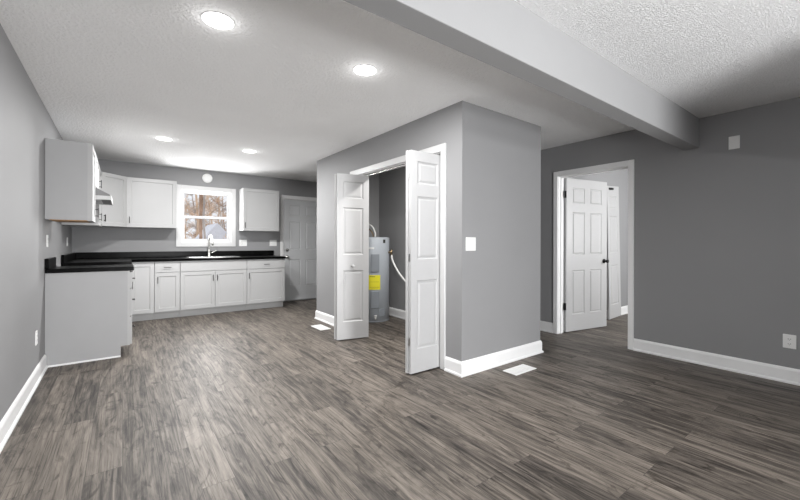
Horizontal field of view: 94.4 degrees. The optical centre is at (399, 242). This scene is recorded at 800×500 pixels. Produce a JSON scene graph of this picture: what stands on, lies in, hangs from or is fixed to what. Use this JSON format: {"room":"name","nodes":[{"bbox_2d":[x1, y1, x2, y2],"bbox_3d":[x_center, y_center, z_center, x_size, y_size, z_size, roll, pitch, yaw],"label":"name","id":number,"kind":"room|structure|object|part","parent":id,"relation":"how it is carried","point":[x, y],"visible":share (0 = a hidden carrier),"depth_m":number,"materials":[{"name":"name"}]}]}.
{"room":"open-plan kitchen","nodes":[
{"label":"open-plan kitchen","id":0,"kind":"room"},
{"bbox_2d":[0,24,71,420],"bbox_3d":[-1.806,-0.043,1.375,0.120,2.445,10.466,0,0,-37],"label":"wall","id":1,"kind":"structure","parent":0,"point":[25,121],"depth_m":2.61,"materials":[{"name":"grey paint"}]},
{"bbox_2d":[0,354,47,452],"bbox_3d":[-0.979,1.117,0.403,0.026,0.130,7.714,0,0,-37],"label":"baseboard","id":2,"kind":"structure","parent":1,"relation":"attached to","point":[12,416],"depth_m":2.55,"materials":[{"name":"white paint"}]},
{"bbox_2d":[35,330,37,345],"bbox_3d":[-3.041,0.799,3.100,0.009,0.117,0.074,0,0,-37],"label":"wall outlet","id":3,"kind":"object","parent":1,"relation":"attached to","point":[36,332],"visible":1,"depth_m":3.08,"materials":[{"name":"white plastic"}]},
{"bbox_2d":[44,257,55,268],"bbox_3d":[-3.444,0.201,3.651,0.032,0.096,0.472,0,0,-37],"label":"backsplash","id":4,"kind":"structure","parent":1,"relation":"attached to","point":[49,262],"depth_m":3.54,"materials":[{"name":"laminate"}]},
{"bbox_2d":[45,138,98,222],"bbox_3d":[-3.302,-0.593,3.753,0.371,0.765,0.474,0,0,-37],"label":"upper cabinet","id":5,"kind":"object","parent":1,"relation":"attached to","point":[70,166],"visible":1,"depth_m":3.56,"materials":[{"name":"laminate"}]},
{"bbox_3d":[-3.311,-0.214,3.747,0.286,0.005,0.464,0,0,-37],"label":"panel","id":6,"kind":"part","parent":5,"relation":"part of","materials":[{"name":"brown wood"}]},
{"bbox_3d":[-3.200,-0.593,3.830,0.020,0.765,0.474,0,0,-37],"label":"frame","id":7,"kind":"part","parent":5,"relation":"part of","materials":[{"name":"white paint"}]},
{"bbox_3d":[-3.184,-0.593,3.841,0.020,0.759,0.467,0,0,-37],"label":"door","id":8,"kind":"part","parent":5,"relation":"part of","materials":[{"name":"white paint"}]},
{"bbox_2d":[61,166,101,226],"bbox_3d":[-4.110,-0.595,4.826,0.380,0.764,0.682,0,0,-37],"label":"upper cabinet","id":9,"kind":"object","parent":1,"relation":"attached to","point":[98,220],"visible":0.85,"depth_m":4.67,"materials":[{"name":"white paint"}]},
{"bbox_3d":[-3.988,-0.595,4.917,0.020,0.759,0.677,0,0,-37],"label":"door","id":10,"kind":"part","parent":9,"relation":"part of","materials":[{"name":"white paint"}]},
{"bbox_2d":[96,156,101,188],"bbox_3d":[-3.674,-0.802,4.247,0.376,0.348,0.760,0,0,-37],"label":"upper cabinet","id":11,"kind":"object","parent":1,"relation":"attached to","point":[97,162],"visible":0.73,"depth_m":4.34,"materials":[{"name":"white paint"}]},
{"bbox_3d":[-3.440,-0.801,4.185,0.020,0.343,0.375,0,0,-37],"label":"door","id":12,"kind":"part","parent":11,"relation":"part of","materials":[{"name":"white paint"}]},
{"bbox_3d":[-3.668,-0.802,4.489,0.020,0.343,0.375,0,0,-37],"label":"door","id":13,"kind":"part","parent":11,"relation":"part of","materials":[{"name":"white paint"}]},
{"bbox_2d":[95,188,112,204],"bbox_3d":[-3.631,-0.549,4.280,0.482,0.154,0.760,0,0,-37],"label":"range hood","id":14,"kind":"object","parent":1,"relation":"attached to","point":[101,197],"visible":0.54,"depth_m":4.10,"materials":[{"name":"grey metal"}]},
{"bbox_2d":[72,159,316,255],"bbox_3d":[-2.782,-0.046,7.097,5.281,2.445,0.130,0,0,-37],"label":"wall","id":15,"kind":"structure","parent":0,"point":[84,239],"depth_m":6.22,"materials":[{"name":"grey paint"}]},
{"bbox_2d":[102,172,126,227],"bbox_3d":[-4.395,-0.614,5.421,0.644,0.763,0.616,0,0,-37],"label":"upper cabinet","id":16,"kind":"object","parent":15,"relation":"attached to","point":[115,215],"visible":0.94,"depth_m":5.42,"materials":[{"name":"white paint"}]},
{"bbox_2d":[127,177,176,228],"bbox_3d":[-3.959,-0.612,5.916,0.652,0.763,0.346,0,0,-37],"label":"upper cabinet","id":17,"kind":"object","parent":15,"relation":"attached to","point":[151,203],"visible":0.98,"depth_m":5.80,"materials":[{"name":"white paint"}]},
{"bbox_2d":[176,184,235,246],"bbox_3d":[-3.441,-0.453,6.588,0.943,1.053,0.145,0,0,-37],"label":"window","id":18,"kind":"structure","parent":15,"relation":"in","point":[230,194],"depth_m":6.56,"materials":[{"name":"paint"}]},
{"bbox_3d":[-3.463,-0.453,6.618,0.805,0.915,0.070,0,0,-37],"label":"frame","id":19,"kind":"part","parent":18,"relation":"part of","materials":[{"name":"paint"}]},
{"bbox_3d":[-3.454,-0.245,6.605,0.745,0.440,0.028,0,0,-37],"label":"sash","id":20,"kind":"part","parent":18,"relation":"part of","materials":[{"name":"paint"}]},
{"bbox_3d":[-3.471,-0.649,6.630,0.745,0.463,0.026,0,0,-37],"label":"sash","id":21,"kind":"part","parent":18,"relation":"part of","materials":[{"name":"paint"}]},
{"bbox_2d":[202,174,211,182],"bbox_3d":[-3.398,-1.133,6.539,0.164,0.164,0.022,0,0,-37],"label":"air vent","id":22,"kind":"object","parent":15,"relation":"in","point":[207,178],"visible":1,"depth_m":6.53,"materials":[{"name":"white plastic"}]},
{"bbox_2d":[239,240,246,245],"bbox_3d":[-2.922,0.011,6.899,0.138,0.116,0.020,0,0,-37],"label":"wall outlet","id":23,"kind":"object","parent":15,"relation":"attached to","point":[241,242],"visible":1,"depth_m":6.90,"materials":[{"name":"white plastic"}]},
{"bbox_2d":[239,188,278,231],"bbox_3d":[-2.623,-0.591,6.914,0.648,0.764,0.346,0,0,-37],"label":"upper cabinet","id":24,"kind":"object","parent":15,"relation":"attached to","point":[258,208],"visible":1,"depth_m":6.78,"materials":[{"name":"white paint"}]},
{"bbox_2d":[270,240,276,245],"bbox_3d":[-2.475,0.013,7.233,0.138,0.116,0.020,0,0,-37],"label":"light switch","id":25,"kind":"object","parent":15,"relation":"attached to","point":[272,242],"visible":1,"depth_m":7.24,"materials":[{"name":"white plastic"}]},
{"bbox_2d":[280,195,316,301],"bbox_3d":[-2.007,0.120,7.637,0.956,2.117,0.192,0,0,-37],"label":"door","id":26,"kind":"structure","parent":15,"relation":"in","point":[298,214],"depth_m":7.57,"materials":[{"name":"white paint"}]},
{"bbox_3d":[-1.981,0.121,7.602,0.956,2.117,0.020,0,0,-37],"label":"casing","id":27,"kind":"part","parent":26,"relation":"part of","materials":[{"name":"white paint"}]},
{"bbox_2d":[0,0,634,181],"bbox_3d":[-1.057,-1.313,4.644,5.461,0.100,6.130,0,0,-37],"label":"ceiling","id":28,"kind":"structure","parent":0,"point":[281,84],"depth_m":2.90,"materials":[{"name":"white paint"}]},
{"bbox_2d":[156,137,171,140],"bbox_3d":[-2.881,-1.261,4.523,0.170,0.016,0.170,0,0,-37],"label":"recessed light","id":29,"kind":"object","parent":28,"relation":"in","point":[159,138],"visible":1,"depth_m":4.50,"materials":[{"name":"white paint"}]},
{"bbox_2d":[201,11,233,29],"bbox_3d":[-1.035,-1.255,2.108,0.170,0.016,0.170,0,0,-37],"label":"recessed light","id":30,"kind":"object","parent":28,"relation":"in","point":[218,20],"visible":1,"depth_m":2.09,"materials":[{"name":"white paint"}]},
{"bbox_2d":[243,149,255,152],"bbox_3d":[-2.084,-1.258,5.131,0.170,0.016,0.170,0,0,-37],"label":"recessed light","id":31,"kind":"object","parent":28,"relation":"in","point":[245,150],"visible":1,"depth_m":5.10,"materials":[{"name":"white paint"}]},
{"bbox_2d":[353,64,376,75],"bbox_3d":[-0.256,-1.253,2.709,0.170,0.016,0.170,0,0,-37],"label":"recessed light","id":32,"kind":"object","parent":28,"relation":"in","point":[365,70],"visible":1,"depth_m":2.69,"materials":[{"name":"white paint"}]},
{"bbox_2d":[343,0,698,149],"bbox_3d":[0.840,-1.145,2.155,5.161,0.415,0.130,0,0,-37],"label":"ceiling beam","id":33,"kind":"structure","parent":28,"relation":"attached to","point":[505,35],"depth_m":2.04,"materials":[{"name":"paint"}]},
{"bbox_2d":[317,160,378,310],"bbox_3d":[-0.772,-0.040,6.066,1.215,2.445,0.110,0,0,-37],"label":"wall","id":34,"kind":"structure","parent":0,"point":[373,179],"depth_m":6.20,"materials":[{"name":"grey paint"}]},
{"bbox_2d":[320,105,452,357],"bbox_3d":[-0.327,-0.038,4.548,0.110,2.445,2.854,0,0,-37],"label":"wall","id":35,"kind":"structure","parent":0,"point":[435,128],"depth_m":4.14,"materials":[{"name":"grey paint"}]},
{"bbox_2d":[334,173,368,339],"bbox_3d":[-0.617,0.172,4.572,0.402,1.995,0.295,0,0,-37],"label":"door","id":36,"kind":"structure","parent":35,"relation":"in","point":[351,191],"depth_m":4.49,"materials":[{"name":"white paint"}]},
{"bbox_2d":[350,143,445,369],"bbox_3d":[-0.074,0.129,4.193,0.128,2.111,1.801,0,0,-37],"label":"door frame","id":37,"kind":"structure","parent":35,"relation":"attached to","point":[398,162],"depth_m":3.47,"materials":[{"name":"paint"}]},
{"bbox_3d":[-0.115,-0.891,4.160,0.018,0.070,1.677,0,0,-37],"label":"head casing","id":38,"kind":"part","parent":37,"relation":"part of","materials":[{"name":"paint"}]},
{"bbox_3d":[0.403,0.131,3.464,0.018,2.111,0.062,0,0,-37],"label":"casing","id":39,"kind":"part","parent":37,"relation":"part of","materials":[{"name":"paint"}]},
{"bbox_2d":[405,150,440,373],"bbox_3d":[0.225,0.159,3.437,0.398,2.025,0.084,0,0,-37],"label":"door","id":40,"kind":"structure","parent":35,"relation":"in","point":[422,301],"depth_m":3.38,"materials":[{"name":"white paint"}]},
{"bbox_2d":[379,166,405,310],"bbox_3d":[0.549,-0.036,5.204,0.131,2.445,2.854,0,0,-37],"label":"wall","id":41,"kind":"structure","parent":0,"point":[392,183],"depth_m":5.93,"materials":[{"name":"grey paint"}]},
{"bbox_2d":[389,307,404,319],"bbox_3d":[0.104,1.120,4.873,0.975,0.130,2.855,0,0,-37],"label":"baseboard","id":42,"kind":"structure","parent":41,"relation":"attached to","point":[394,312],"depth_m":5.86,"materials":[{"name":"white paint"}]},
{"bbox_2d":[0,299,799,499],"bbox_3d":[1.486,1.230,3.770,8.500,0.080,10.355,0,0,-37],"label":"floor","id":43,"kind":"structure","parent":0,"point":[264,403],"depth_m":2.40,"materials":[{"name":"plastic"}]},
{"bbox_2d":[45,270,134,366],"bbox_3d":[-3.183,0.734,3.856,0.691,0.884,0.462,0,0,-37],"label":"base cabinet","id":44,"kind":"object","parent":43,"relation":"on","point":[88,315],"visible":0.98,"depth_m":3.65,"materials":[{"name":"laminate"}]},
{"bbox_2d":[44,257,133,272],"bbox_3d":[-3.184,0.222,3.845,0.680,0.138,0.472,0,0,-37],"label":"countertop","id":45,"kind":"structure","parent":44,"relation":"on","point":[50,266],"depth_m":3.68,"materials":[{"name":"laminate"}]},
{"bbox_3d":[-2.954,0.678,4.030,0.020,0.770,0.457,0,0,-37],"label":"frame","id":46,"kind":"part","parent":44,"relation":"part of","materials":[{"name":"white paint"}]},
{"bbox_3d":[-2.939,0.914,4.042,0.020,0.284,0.450,0,0,-37],"label":"drawer","id":47,"kind":"part","parent":44,"relation":"part of","materials":[{"name":"white paint"}]},
{"bbox_3d":[-2.938,0.623,4.042,0.020,0.282,0.450,0,0,-37],"label":"drawer","id":48,"kind":"part","parent":44,"relation":"part of","materials":[{"name":"white paint"}]},
{"bbox_3d":[-2.937,0.392,4.042,0.020,0.163,0.450,0,0,-37],"label":"drawer","id":49,"kind":"part","parent":44,"relation":"part of","materials":[{"name":"white paint"}]},
{"bbox_2d":[132,262,153,321],"bbox_3d":[-4.178,0.731,5.404,0.972,0.884,0.908,0,0,-37],"label":"base cabinet","id":50,"kind":"object","parent":43,"relation":"on","point":[143,272],"visible":0.26,"depth_m":5.50,"materials":[{"name":"white paint"}]},
{"bbox_2d":[61,250,285,265],"bbox_3d":[-3.260,0.222,5.847,2.968,0.138,1.294,0,0,-37],"label":"countertop","id":51,"kind":"structure","parent":50,"relation":"on","point":[78,258],"depth_m":5.84,"materials":[{"name":"laminate"}]},
{"bbox_2d":[208,235,216,255],"bbox_3d":[-3.281,0.060,6.423,0.144,0.375,0.206,0,0,-11],"label":"faucet","id":52,"kind":"object","parent":51,"relation":"on","point":[212,242],"visible":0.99,"depth_m":6.46,"materials":[{"name":"silver metal"}]},
{"bbox_3d":[-3.283,0.010,6.420,0.027,0.275,0.186,0,0,-44],"label":"spout","id":53,"kind":"part","parent":52,"relation":"part of","materials":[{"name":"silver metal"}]},
{"bbox_2d":[187,256,238,257],"bbox_3d":[-3.171,0.342,6.295,0.776,0.196,0.426,0,0,-37],"label":"sink","id":54,"kind":"object","parent":51,"relation":"in","point":[202,256],"visible":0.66,"depth_m":6.39,"materials":[{"name":"metal"}]},
{"bbox_2d":[154,261,179,318],"bbox_3d":[-3.731,0.732,5.899,0.331,0.884,0.650,0,0,-37],"label":"base cabinet","id":55,"kind":"object","parent":43,"relation":"on","point":[166,273],"visible":1,"depth_m":5.67,"materials":[{"name":"white paint"}]},
{"bbox_3d":[-3.558,0.381,5.669,0.326,0.145,0.020,0,0,-37],"label":"drawer","id":56,"kind":"part","parent":55,"relation":"part of","materials":[{"name":"white paint"}]},
{"bbox_3d":[-3.559,0.759,5.669,0.326,0.590,0.020,0,0,-37],"label":"door","id":57,"kind":"part","parent":55,"relation":"part of","materials":[{"name":"white paint"}]},
{"bbox_2d":[179,260,246,316],"bbox_3d":[-3.200,0.733,6.295,0.987,0.884,0.650,0,0,-37],"label":"base cabinet","id":58,"kind":"object","parent":43,"relation":"on","point":[208,286],"visible":0.98,"depth_m":6.04,"materials":[{"name":"white paint"}]},
{"bbox_3d":[-3.226,0.760,5.918,0.489,0.590,0.020,0,0,-37],"label":"door","id":59,"kind":"part","parent":58,"relation":"part of","materials":[{"name":"white paint"}]},
{"bbox_3d":[-2.831,0.761,6.213,0.488,0.590,0.020,0,0,-37],"label":"door","id":60,"kind":"part","parent":58,"relation":"part of","materials":[{"name":"white paint"}]},
{"bbox_2d":[245,259,284,309],"bbox_3d":[-2.538,0.735,6.790,0.660,0.884,0.650,0,0,-37],"label":"base cabinet","id":61,"kind":"object","parent":43,"relation":"on","point":[265,277],"visible":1,"depth_m":6.56,"materials":[{"name":"white paint"}]},
{"bbox_3d":[-2.365,0.385,6.560,0.655,0.145,0.020,0,0,-37],"label":"drawer","id":62,"kind":"part","parent":61,"relation":"part of","materials":[{"name":"white paint"}]},
{"bbox_3d":[-2.366,0.762,6.560,0.655,0.590,0.020,0,0,-37],"label":"door","id":63,"kind":"part","parent":61,"relation":"part of","materials":[{"name":"white paint"}]},
{"bbox_2d":[312,324,330,329],"bbox_3d":[-1.100,1.179,5.142,0.155,0.006,0.330,0,0,-37],"label":"floor vent","id":64,"kind":"object","parent":43,"relation":"in","point":[319,327],"visible":1,"depth_m":5.12,"materials":[{"name":"white plastic"}]},
{"bbox_2d":[369,224,405,322],"bbox_3d":[-0.170,0.446,5.393,0.505,1.477,1.369,0,0,-37],"label":"water heater","id":65,"kind":"object","parent":43,"relation":"on","point":[379,251],"visible":0.68,"depth_m":5.49,"materials":[{"name":"grey metal"}]},
{"bbox_3d":[-0.365,0.304,5.463,0.122,0.260,0.024,0,0,-11],"label":"access panel","id":66,"kind":"part","parent":65,"relation":"part of","materials":[{"name":"grey metal"}]},
{"bbox_3d":[-0.367,0.846,5.463,0.122,0.245,0.024,0,0,-11],"label":"access panel","id":67,"kind":"part","parent":65,"relation":"part of","materials":[{"name":"grey metal"}]},
{"bbox_3d":[-0.412,0.544,5.711,0.496,1.256,0.496,0,0,-37],"label":"tank","id":68,"kind":"part","parent":65,"relation":"part of","materials":[{"name":"grey metal"}]},
{"bbox_2d":[379,308,384,315],"bbox_3d":[-0.271,1.039,5.511,0.099,0.110,0.006,0,0,-36],"label":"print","id":69,"kind":"object","parent":65,"relation":"attached to","point":[381,310],"depth_m":5.51},
{"bbox_2d":[503,364,536,375],"bbox_3d":[1.117,1.185,3.453,0.310,0.006,0.150,0,0,-37],"label":"floor vent","id":70,"kind":"object","parent":43,"relation":"in","point":[520,369],"visible":1,"depth_m":3.45,"materials":[{"name":"white plastic"}]},
{"bbox_2d":[453,101,540,361],"bbox_3d":[1.003,-0.035,3.692,1.215,2.445,0.110,0,0,-37],"label":"wall","id":71,"kind":"structure","parent":0,"point":[497,156],"depth_m":3.56,"materials":[{"name":"grey paint"}]},
{"bbox_2d":[466,237,475,250],"bbox_3d":[0.644,0.015,3.343,0.128,0.122,0.020,0,0,-37],"label":"light switch","id":72,"kind":"object","parent":71,"relation":"attached to","point":[470,241],"visible":1,"depth_m":3.34,"materials":[{"name":"white plastic"}]},
{"bbox_2d":[569,169,627,306],"bbox_3d":[3.252,-0.025,5.889,2.939,2.440,0.100,0,0,-37],"label":"wall","id":73,"kind":"structure","parent":0,"point":[619,178],"depth_m":6.16,"materials":[{"name":"grey paint"}]},
{"bbox_2d":[563,305,627,329],"bbox_3d":[4.096,1.132,4.763,2.931,0.130,2.721,0,0,-37],"label":"baseboard","id":74,"kind":"structure","parent":73,"relation":"attached to","point":[624,309],"depth_m":6.16,"materials":[{"name":"white paint"}]},
{"bbox_2d":[607,186,620,318],"bbox_3d":[3.352,0.152,5.813,0.507,2.078,0.042,0,0,-37],"label":"door","id":75,"kind":"structure","parent":73,"relation":"in","point":[613,234],"depth_m":5.80,"materials":[{"name":"white paint"}]},
{"bbox_2d":[515,0,799,117],"bbox_3d":[2.116,-1.272,0.399,5.461,0.104,4.210,0,0,-37],"label":"ceiling","id":76,"kind":"structure","parent":0,"point":[707,57],"depth_m":2.27,"materials":[{"name":"white paint"}]},
{"bbox_2d":[540,97,799,369],"bbox_3d":[2.388,-0.030,4.491,0.120,2.445,10.235,0,0,-37],"label":"wall","id":77,"kind":"structure","parent":0,"point":[717,228],"depth_m":3.56,"materials":[{"name":"grey paint"}]},
{"bbox_2d":[314,310,552,377],"bbox_3d":[0.471,1.121,5.147,2.161,0.130,3.124,0,0,-37],"label":"baseboard","id":78,"kind":"structure","parent":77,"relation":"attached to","point":[482,363],"depth_m":3.60,"materials":[{"name":"white paint"}]},
{"bbox_2d":[553,159,633,349],"bbox_3d":[2.681,0.137,4.767,0.962,2.112,0.957,0,0,-37],"label":"door","id":79,"kind":"structure","parent":77,"relation":"in","point":[580,260],"depth_m":4.94,"materials":[{"name":"white paint"}]},
{"bbox_3d":[2.416,0.136,4.569,0.020,2.112,0.957,0,0,-37],"label":"casing","id":80,"kind":"part","parent":79,"relation":"part of","materials":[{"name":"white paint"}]},
{"bbox_2d":[633,338,799,385],"bbox_3d":[3.987,1.132,2.226,0.026,0.130,4.688,0,0,-37],"label":"baseboard","id":81,"kind":"structure","parent":77,"relation":"attached to","point":[788,375],"depth_m":3.49,"materials":[{"name":"white paint"}]},
{"bbox_2d":[728,135,739,149],"bbox_3d":[3.099,-0.927,3.436,0.007,0.120,0.080,0,0,-37],"label":"blank plate","id":82,"kind":"object","parent":77,"relation":"attached to","point":[734,141],"visible":1,"depth_m":3.43,"materials":[{"name":"white plastic"}]},
{"bbox_2d":[783,334,795,348],"bbox_3d":[3.309,0.842,3.147,0.009,0.117,0.080,0,0,-37],"label":"wall outlet","id":83,"kind":"object","parent":77,"relation":"attached to","point":[789,341],"visible":1,"depth_m":3.14,"materials":[{"name":"white plastic"}]},
{"label":"outside","id":84,"kind":"structure","parent":0,"visible":0},
{"bbox_3d":[-12.232,1.748,33.060,60.000,0.200,52.400,0,0,-37],"label":"ground","id":85,"kind":"structure","parent":84,"visible":0},
{"bbox_2d":[184,201,191,231],"bbox_3d":[-27.745,-2.064,48.222,2.594,7.418,2.790,0,0,6],"label":"bare tree","id":86,"kind":"object","parent":85,"relation":"on","point":[185,201],"visible":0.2,"depth_m":48.27,"materials":[{"name":"brown plant"}]},
{"bbox_2d":[184,194,192,237],"bbox_3d":[-19.156,-1.681,32.681,2.962,6.678,3.341,0,0,-14],"label":"bare tree","id":87,"kind":"object","parent":85,"relation":"on","point":[189,227],"visible":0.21,"depth_m":32.70,"materials":[{"name":"brown plant"}]},
{"bbox_2d":[184,195,205,238],"bbox_3d":[-6.200,-1.279,11.427,1.703,5.942,1.209,0,0,-37],"label":"bare tree","id":88,"kind":"object","parent":85,"relation":"on","point":[203,212],"visible":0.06,"depth_m":11.58,"materials":[{"name":"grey plant"}]},
{"bbox_2d":[185,194,212,229],"bbox_3d":[-15.059,-1.513,27.204,2.289,6.387,3.160,0,0,29],"label":"bare tree","id":89,"kind":"object","parent":85,"relation":"on","point":[187,194],"visible":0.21,"depth_m":27.19,"materials":[{"name":"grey plant"}]},
{"bbox_2d":[184,194,215,238],"bbox_3d":[-9.951,-1.796,18.175,2.010,6.988,2.714,0,0,29],"label":"bare tree","id":90,"kind":"object","parent":85,"relation":"on","point":[196,199],"visible":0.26,"depth_m":18.29,"materials":[{"name":"brown plant"}]},
{"bbox_2d":[199,195,202,238],"bbox_3d":[-5.654,-1.278,10.293,1.909,5.949,1.372,0,0,-37],"label":"bare tree","id":91,"kind":"object","parent":85,"relation":"on","point":[200,196],"visible":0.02,"depth_m":10.02,"materials":[{"name":"brown plant"}]},
{"bbox_2d":[185,195,219,238],"bbox_3d":[-10.915,-2.091,21.592,2.843,7.556,3.461,0,0,-37],"label":"bare tree","id":92,"kind":"object","parent":85,"relation":"on","point":[202,195],"visible":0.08,"depth_m":21.76,"materials":[{"name":"brown plant"}]},
{"bbox_2d":[195,195,217,224],"bbox_3d":[-16.651,-2.141,31.845,2.834,7.644,3.248,0,0,-2],"label":"bare tree","id":93,"kind":"object","parent":85,"relation":"on","point":[208,204],"visible":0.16,"depth_m":32.06,"materials":[{"name":"brown plant"}]},
{"bbox_2d":[195,223,226,238],"bbox_3d":[-7.777,0.452,15.412,1.240,2.420,2.200,0,0,-37],"label":"shed","id":94,"kind":"object","parent":85,"relation":"on","point":[217,232],"visible":0.2,"depth_m":14.55,"materials":[{"name":"white"}]},
{"bbox_2d":[205,195,225,223],"bbox_3d":[-12.927,-2.053,26.251,2.678,7.469,3.110,0,0,-19],"label":"bare tree","id":95,"kind":"object","parent":85,"relation":"on","point":[217,199],"visible":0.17,"depth_m":26.18,"materials":[{"name":"brown plant"}]},
{"bbox_2d":[209,196,225,226],"bbox_3d":[-17.604,-2.112,35.988,3.109,7.562,2.762,0,0,21],"label":"bare tree","id":96,"kind":"object","parent":85,"relation":"on","point":[216,196],"visible":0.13,"depth_m":35.95,"materials":[{"name":"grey plant"}]},
{"bbox_2d":[209,201,226,238],"bbox_3d":[-5.397,-1.283,12.416,1.806,5.952,2.118,0,0,-37],"label":"bare tree","id":97,"kind":"object","parent":85,"relation":"on","point":[209,201],"visible":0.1,"depth_m":12.30,"materials":[{"name":"brown plant"}]},
{"bbox_2d":[210,196,226,230],"bbox_3d":[-14.298,-1.213,30.736,2.714,5.793,2.092,0,0,-8],"label":"bare tree","id":98,"kind":"object","parent":85,"relation":"on","point":[221,203],"visible":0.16,"depth_m":30.59,"materials":[{"name":"brown plant"}]},
{"bbox_2d":[217,204,226,230],"bbox_3d":[-9.481,-1.162,20.866,2.132,5.721,2.309,0,0,-18],"label":"bare tree","id":99,"kind":"object","parent":85,"relation":"on","point":[220,204],"visible":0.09,"depth_m":20.69,"materials":[{"name":"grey plant"}]}
]}

